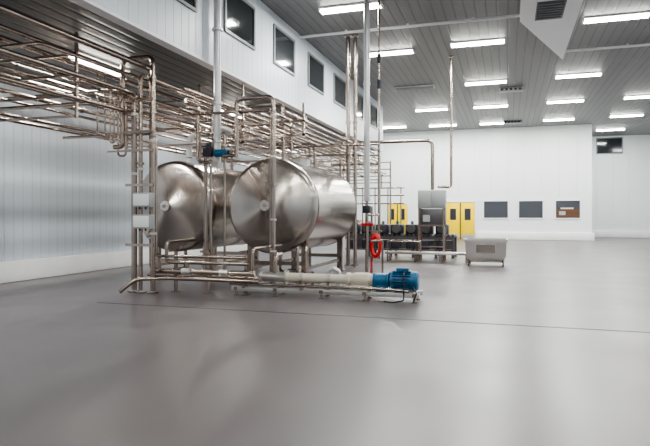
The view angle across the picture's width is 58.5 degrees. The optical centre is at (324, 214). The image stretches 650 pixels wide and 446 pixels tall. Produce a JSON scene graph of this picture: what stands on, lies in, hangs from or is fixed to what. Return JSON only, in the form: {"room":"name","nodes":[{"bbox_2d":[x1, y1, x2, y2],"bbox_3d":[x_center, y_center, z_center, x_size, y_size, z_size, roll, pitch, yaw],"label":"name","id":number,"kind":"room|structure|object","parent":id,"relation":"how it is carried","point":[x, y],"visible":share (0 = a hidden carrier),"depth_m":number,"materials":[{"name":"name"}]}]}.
{"room":"processing plant","nodes":[
{"label":"processing plant","id":0,"kind":"room"},
{"bbox_2d":[0,83,338,261],"bbox_3d":[-5.744,-2.150,22.520,0.300,7.700,57.500,0,0,18],"label":"wall","id":1,"kind":"structure","parent":0,"point":[59,196],"depth_m":16.56,"materials":[{"name":"white metal"}]},
{"bbox_2d":[0,244,246,283],"bbox_3d":[-6.544,1.435,19.186,0.180,0.530,50.660,0,0,18],"label":"baseboard","id":2,"kind":"structure","parent":1,"relation":"attached to","point":[29,269],"depth_m":16.61,"materials":[{"name":"paint"}]},
{"bbox_2d":[0,0,375,152],"bbox_3d":[-5.645,-3.625,13.523,5.300,0.150,40.400,0,0,18],"label":"ceiling","id":3,"kind":"structure","parent":0,"point":[172,68],"depth_m":12.83,"materials":[{"name":"grey metal"}]},
{"bbox_2d":[70,50,129,75],"bbox_3d":[-5.216,-3.490,13.388,0.360,0.120,1.840,0,0,18],"label":"ceiling light","id":4,"kind":"object","parent":3,"relation":"attached to","point":[80,52],"depth_m":13.27,"materials":[{"name":"white plastic"}]},
{"bbox_2d":[91,0,382,149],"bbox_3d":[-2.992,-4.775,12.792,0.200,2.450,40.600,0,0,18],"label":"wall","id":5,"kind":"structure","parent":0,"point":[171,20],"depth_m":15.90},
{"bbox_2d":[177,0,196,12],"bbox_3d":[-3.110,-5.060,12.001,0.050,1.160,1.760,0,0,18],"label":"window","id":6,"kind":"structure","parent":5,"relation":"in","point":[191,4],"depth_m":12.59,"materials":[{"name":"clear glass"}]},
{"bbox_2d":[68,0,382,151],"bbox_3d":[-2.989,-3.520,12.801,0.240,0.060,40.620,0,0,18],"label":"trim","id":7,"kind":"structure","parent":5,"relation":"attached to","point":[89,5],"depth_m":12.38,"materials":[{"name":"white paint"}]},
{"bbox_2d":[224,0,255,50],"bbox_3d":[-2.178,-5.060,14.957,0.050,1.160,1.760,0,0,18],"label":"window","id":8,"kind":"structure","parent":5,"relation":"in","point":[239,15],"depth_m":15.04,"materials":[{"name":"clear glass"}]},
{"bbox_2d":[273,23,294,75],"bbox_3d":[-1.246,-5.060,17.914,0.050,1.160,1.760,0,0,18],"label":"window","id":9,"kind":"structure","parent":5,"relation":"in","point":[283,44],"depth_m":17.85,"materials":[{"name":"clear glass"}]},
{"bbox_2d":[308,52,323,94],"bbox_3d":[-0.314,-5.060,20.870,0.050,1.160,1.760,0,0,18],"label":"window","id":10,"kind":"structure","parent":5,"relation":"in","point":[315,66],"depth_m":20.82,"materials":[{"name":"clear glass"}]},
{"bbox_2d":[333,73,345,109],"bbox_3d":[0.619,-5.060,23.827,0.050,1.160,1.760,0,0,18],"label":"window","id":11,"kind":"structure","parent":5,"relation":"in","point":[339,85],"depth_m":23.79,"materials":[{"name":"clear glass"}]},
{"bbox_2d":[357,92,363,120],"bbox_3d":[1.551,-5.060,26.783,0.050,1.160,1.760,0,0,18],"label":"window","id":12,"kind":"structure","parent":5,"relation":"in","point":[360,99],"depth_m":27.17,"materials":[{"name":"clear glass"}]},
{"bbox_2d":[370,102,377,129],"bbox_3d":[2.483,-5.060,29.740,0.050,1.160,1.760,0,0,18],"label":"window","id":13,"kind":"structure","parent":5,"relation":"in","point":[373,109],"depth_m":29.80,"materials":[{"name":"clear glass"}]},
{"bbox_2d":[0,237,649,445],"bbox_3d":[6.368,1.800,18.701,25.700,0.200,58.100,0,0,18],"label":"floor","id":14,"kind":"structure","parent":0,"point":[76,369],"depth_m":6.92,"materials":[{"name":"grey concrete"}]},
{"bbox_2d":[137,157,261,269],"bbox_3d":[-3.424,0.035,17.143,2.424,3.330,4.760,0,0,18],"label":"tank","id":15,"kind":"object","parent":14,"relation":"on","point":[180,183],"visible":0.66,"depth_m":15.12,"materials":[{"name":"silver metal"}]},
{"bbox_2d":[0,0,453,295],"bbox_3d":[-2.279,-2.149,16.382,9.231,7.698,38.188,0,0,22],"label":"process pipework","id":16,"kind":"object","parent":14,"relation":"on","point":[274,130],"visible":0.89,"depth_m":13.21,"materials":[{"name":"silver metal"}]},
{"bbox_2d":[229,154,356,272],"bbox_3d":[-0.763,0.035,16.304,2.424,3.330,4.760,0,0,18],"label":"tank","id":17,"kind":"object","parent":14,"relation":"on","point":[316,207],"visible":0.92,"depth_m":14.49,"materials":[{"name":"silver metal"}]},
{"bbox_2d":[229,252,422,303],"bbox_3d":[-0.031,1.250,11.906,3.980,0.900,0.708,0,0,18],"label":"pump","id":18,"kind":"object","parent":14,"relation":"on","point":[403,283],"visible":1,"depth_m":11.65,"materials":[{"name":"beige metal"}]},
{"bbox_2d":[97,302,649,332],"bbox_3d":[5.311,1.704,8.197,20.400,0.013,0.050,0,0,18],"label":"floor drain slot","id":19,"kind":"object","parent":14,"relation":"on","point":[97,302],"visible":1,"depth_m":9.51,"materials":[{"name":"grey metal"}]},
{"bbox_2d":[369,206,381,273],"bbox_3d":[1.438,0.725,16.879,0.472,1.950,0.420,0,0,18],"label":"hose","id":20,"kind":"object","parent":14,"relation":"on","point":[374,233],"visible":0.89,"depth_m":16.75,"materials":[{"name":"red rubber"}]},
{"bbox_2d":[357,175,403,239],"bbox_3d":[3.231,-0.420,35.522,3.200,4.240,0.900,0,0,18],"label":"pipework","id":21,"kind":"object","parent":14,"relation":"on","point":[374,188],"visible":0.42,"depth_m":35.47,"materials":[{"name":"silver metal"}]},
{"bbox_2d":[345,221,456,258],"bbox_3d":[3.129,0.975,23.843,4.430,1.450,1.400,0,0,18],"label":"conveyor","id":22,"kind":"object","parent":14,"relation":"on","point":[408,232],"visible":0.62,"depth_m":23.25,"materials":[{"name":"grey metal"}]},
{"bbox_2d":[385,240,467,262],"bbox_3d":[3.697,1.315,21.037,3.000,0.770,0.550,0,0,18],"label":"work platform","id":23,"kind":"object","parent":14,"relation":"on","point":[387,252],"visible":0.88,"depth_m":20.91,"materials":[{"name":"silver metal"}]},
{"bbox_2d":[418,190,446,260],"bbox_3d":[4.009,0.390,21.694,1.040,2.620,0.650,0,0,18],"label":"tall cabinet","id":24,"kind":"object","parent":14,"relation":"on","point":[426,198],"visible":0.98,"depth_m":21.44,"materials":[{"name":"grey metal"}]},
{"bbox_2d":[464,238,507,266],"bbox_3d":[5.437,1.250,19.571,1.400,0.900,1.100,0,0,18],"label":"bin","id":25,"kind":"object","parent":14,"relation":"on","point":[476,249],"visible":1,"depth_m":19.09,"materials":[{"name":"grey metal"}]},
{"bbox_2d":[260,0,649,136],"bbox_3d":[6.368,-6.100,18.701,25.700,0.200,58.100,0,0,18],"label":"ceiling","id":26,"kind":"structure","parent":0,"point":[524,60],"depth_m":22.97,"materials":[{"name":"white paint"}]},
{"bbox_2d":[318,0,383,14],"bbox_3d":[0.740,-5.940,16.648,1.840,0.120,0.360,0,0,18],"label":"ceiling light","id":27,"kind":"object","parent":26,"relation":"attached to","point":[373,4],"depth_m":16.60,"materials":[{"name":"white plastic"}]},
{"bbox_2d":[370,48,414,56],"bbox_3d":[2.357,-5.940,21.276,1.840,0.120,0.360,0,0,18],"label":"ceiling light","id":28,"kind":"object","parent":26,"relation":"attached to","point":[410,50],"depth_m":21.13,"materials":[{"name":"white plastic"}]},
{"bbox_2d":[383,125,406,128],"bbox_3d":[4.610,-5.940,39.229,1.840,0.120,0.360,0,0,18],"label":"ceiling light","id":29,"kind":"object","parent":26,"relation":"attached to","point":[403,126],"depth_m":39.08,"materials":[{"name":"white plastic"}]},
{"bbox_2d":[395,84,434,90],"bbox_3d":[4.191,-5.940,27.094,1.840,0.120,0.360,0,0,18],"label":"ceiling light","id":30,"kind":"object","parent":26,"relation":"attached to","point":[419,86],"depth_m":27.00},
{"bbox_2d":[415,107,448,111],"bbox_3d":[6.013,-5.940,32.706,1.840,0.120,0.360,0,0,18],"label":"ceiling light","id":31,"kind":"object","parent":26,"relation":"attached to","point":[443,108],"depth_m":32.63,"materials":[{"name":"white plastic"}]},
{"bbox_2d":[429,123,456,126],"bbox_3d":[7.817,-5.940,38.428,1.840,0.120,0.360,0,0,18],"label":"ceiling light","id":32,"kind":"object","parent":26,"relation":"attached to","point":[434,125],"depth_m":38.34,"materials":[{"name":"white plastic"}]},
{"bbox_2d":[299,14,649,51],"bbox_3d":[9.179,-5.938,18.470,19.600,0.125,4.550,0,0,18],"label":"conduit","id":33,"kind":"object","parent":26,"relation":"attached to","point":[473,19],"depth_m":18.43,"materials":[{"name":"grey metal"}]},
{"bbox_2d":[450,38,504,48],"bbox_3d":[5.271,-5.940,20.043,1.840,0.120,0.360,0,0,18],"label":"ceiling light","id":34,"kind":"object","parent":26,"relation":"attached to","point":[496,40],"depth_m":19.95,"materials":[{"name":"white plastic"}]},
{"bbox_2d":[464,79,506,85],"bbox_3d":[7.213,-5.940,26.036,1.840,0.120,0.360,0,0,18],"label":"ceiling light","id":35,"kind":"object","parent":26,"relation":"attached to","point":[501,80],"depth_m":25.95,"materials":[{"name":"white plastic"}]},
{"bbox_2d":[473,104,507,108],"bbox_3d":[9.065,-5.940,31.743,1.840,0.120,0.360,0,0,18],"label":"ceiling light","id":36,"kind":"object","parent":26,"relation":"attached to","point":[497,105],"depth_m":31.64,"materials":[{"name":"white plastic"}]},
{"bbox_2d":[479,121,503,124],"bbox_3d":[10.947,-5.940,37.546,1.840,0.120,0.360,0,0,18],"label":"ceiling light","id":37,"kind":"object","parent":26,"relation":"attached to","point":[482,123],"depth_m":37.49,"materials":[{"name":"white plastic"}]},
{"bbox_2d":[500,87,523,92],"bbox_3d":[8.829,-5.920,27.403,1.100,0.160,0.420,0,0,18],"label":"ceiling air vent","id":38,"kind":"object","parent":26,"relation":"in","point":[510,89],"depth_m":27.26,"materials":[{"name":"grey metal"}]},
{"bbox_2d":[504,120,521,123],"bbox_3d":[11.981,-5.920,37.000,1.100,0.160,0.420,0,0,18],"label":"ceiling air vent","id":39,"kind":"object","parent":26,"relation":"attached to","point":[515,121],"depth_m":36.86,"materials":[{"name":"grey metal"}]},
{"bbox_2d":[520,0,582,59],"bbox_3d":[5.889,-5.835,14.920,1.580,0.330,14.000,0,0,18],"label":"bulkhead","id":40,"kind":"object","parent":26,"relation":"attached to","point":[553,22],"depth_m":16.97,"materials":[{"name":"white paint"}]},
{"bbox_2d":[542,117,574,121],"bbox_3d":[14.529,-5.940,36.102,1.840,0.120,0.360,0,0,18],"label":"ceiling light","id":41,"kind":"object","parent":26,"relation":"attached to","point":[553,119],"depth_m":35.99,"materials":[{"name":"white plastic"}]},
{"bbox_2d":[546,99,584,103],"bbox_3d":[12.551,-5.940,30.330,1.840,0.120,0.360,0,0,18],"label":"ceiling light","id":42,"kind":"object","parent":26,"relation":"attached to","point":[569,100],"depth_m":30.22,"materials":[{"name":"white plastic"}]},
{"bbox_2d":[555,72,601,78],"bbox_3d":[10.777,-5.940,24.703,1.840,0.120,0.360,0,0,18],"label":"ceiling light","id":43,"kind":"object","parent":26,"relation":"attached to","point":[590,74],"depth_m":24.61,"materials":[{"name":"white plastic"}]},
{"bbox_2d":[595,128,624,130],"bbox_3d":[19.867,-5.940,40.396,1.840,0.120,0.360,0,0,18],"label":"ceiling light","id":44,"kind":"object","parent":26,"relation":"attached to","point":[612,129],"depth_m":40.35,"materials":[{"name":"white plastic"}]},
{"bbox_2d":[582,11,649,24],"bbox_3d":[8.760,-5.940,17.475,1.840,0.120,0.360,0,0,18],"label":"ceiling light","id":45,"kind":"object","parent":26,"relation":"attached to","point":[645,14],"depth_m":17.39,"materials":[{"name":"white plastic"}]},
{"bbox_2d":[609,113,643,117],"bbox_3d":[18.015,-5.940,34.688,1.840,0.120,0.360,0,0,18],"label":"ceiling light","id":46,"kind":"object","parent":26,"relation":"attached to","point":[622,115],"depth_m":34.61,"materials":[{"name":"white plastic"}]},
{"bbox_2d":[623,95,649,99],"bbox_3d":[16.002,-5.940,29.137,1.840,0.120,0.360,0,0,18],"label":"ceiling light","id":47,"kind":"object","parent":26,"relation":"attached to","point":[634,96],"depth_m":29.12,"materials":[{"name":"white plastic"}]},
{"bbox_2d":[342,124,591,232],"bbox_3d":[9.360,-2.150,41.008,17.390,7.700,0.250,0,0,18],"label":"wall","id":48,"kind":"structure","parent":0,"point":[549,164],"depth_m":39.99,"materials":[{"name":"white paint"}]},
{"bbox_2d":[386,203,408,224],"bbox_3d":[5.258,0.410,42.118,1.660,2.580,0.100,0,0,18],"label":"door","id":49,"kind":"structure","parent":48,"relation":"in","point":[395,208],"depth_m":42.08,"materials":[{"name":"yellow"}]},
{"bbox_2d":[446,201,475,238],"bbox_3d":[9.517,0.360,40.775,2.130,2.680,0.100,0,0,18],"label":"door","id":50,"kind":"structure","parent":48,"relation":"in","point":[460,215],"depth_m":40.71,"materials":[{"name":"yellow"}]},
{"bbox_2d":[483,200,508,218],"bbox_3d":[11.804,-0.375,40.081,1.730,1.290,0.050,0,0,18],"label":"window","id":51,"kind":"structure","parent":48,"relation":"in","point":[492,209],"depth_m":40.08,"materials":[{"name":"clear glass"}]},
{"bbox_2d":[518,200,543,218],"bbox_3d":[13.978,-0.375,39.395,1.670,1.290,0.050,0,0,18],"label":"window","id":52,"kind":"structure","parent":48,"relation":"in","point":[527,209],"depth_m":39.39,"materials":[{"name":"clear glass"}]},
{"bbox_2d":[476,232,593,240],"bbox_3d":[14.136,1.435,39.298,7.530,0.530,0.140,0,0,18],"label":"baseboard","id":53,"kind":"structure","parent":48,"relation":"attached to","point":[510,235],"depth_m":39.14,"materials":[{"name":"paint"}]},
{"bbox_2d":[555,200,580,218],"bbox_3d":[16.200,-0.375,38.694,1.630,1.290,0.050,0,0,18],"label":"window","id":54,"kind":"structure","parent":48,"relation":"in","point":[564,209],"depth_m":38.70,"materials":[{"name":"brown glass"}]},
{"bbox_2d":[592,134,649,230],"bbox_3d":[23.351,-2.150,43.648,7.710,7.700,0.300,0,0,18],"label":"wall","id":55,"kind":"structure","parent":0,"point":[620,182],"depth_m":43.77,"materials":[{"name":"white paint"}]},
{"bbox_2d":[596,137,622,153],"bbox_3d":[21.587,-5.250,44.021,1.840,1.240,0.050,0,0,18],"label":"window","id":56,"kind":"structure","parent":55,"relation":"in","point":[614,145],"depth_m":44.02,"materials":[{"name":"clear glass"}]},
{"bbox_2d":[592,230,649,237],"bbox_3d":[23.218,1.435,43.460,7.570,0.530,0.140,0,0,18],"label":"baseboard","id":57,"kind":"structure","parent":55,"relation":"attached to","point":[597,233],"depth_m":43.67,"materials":[{"name":"paint"}]}
]}

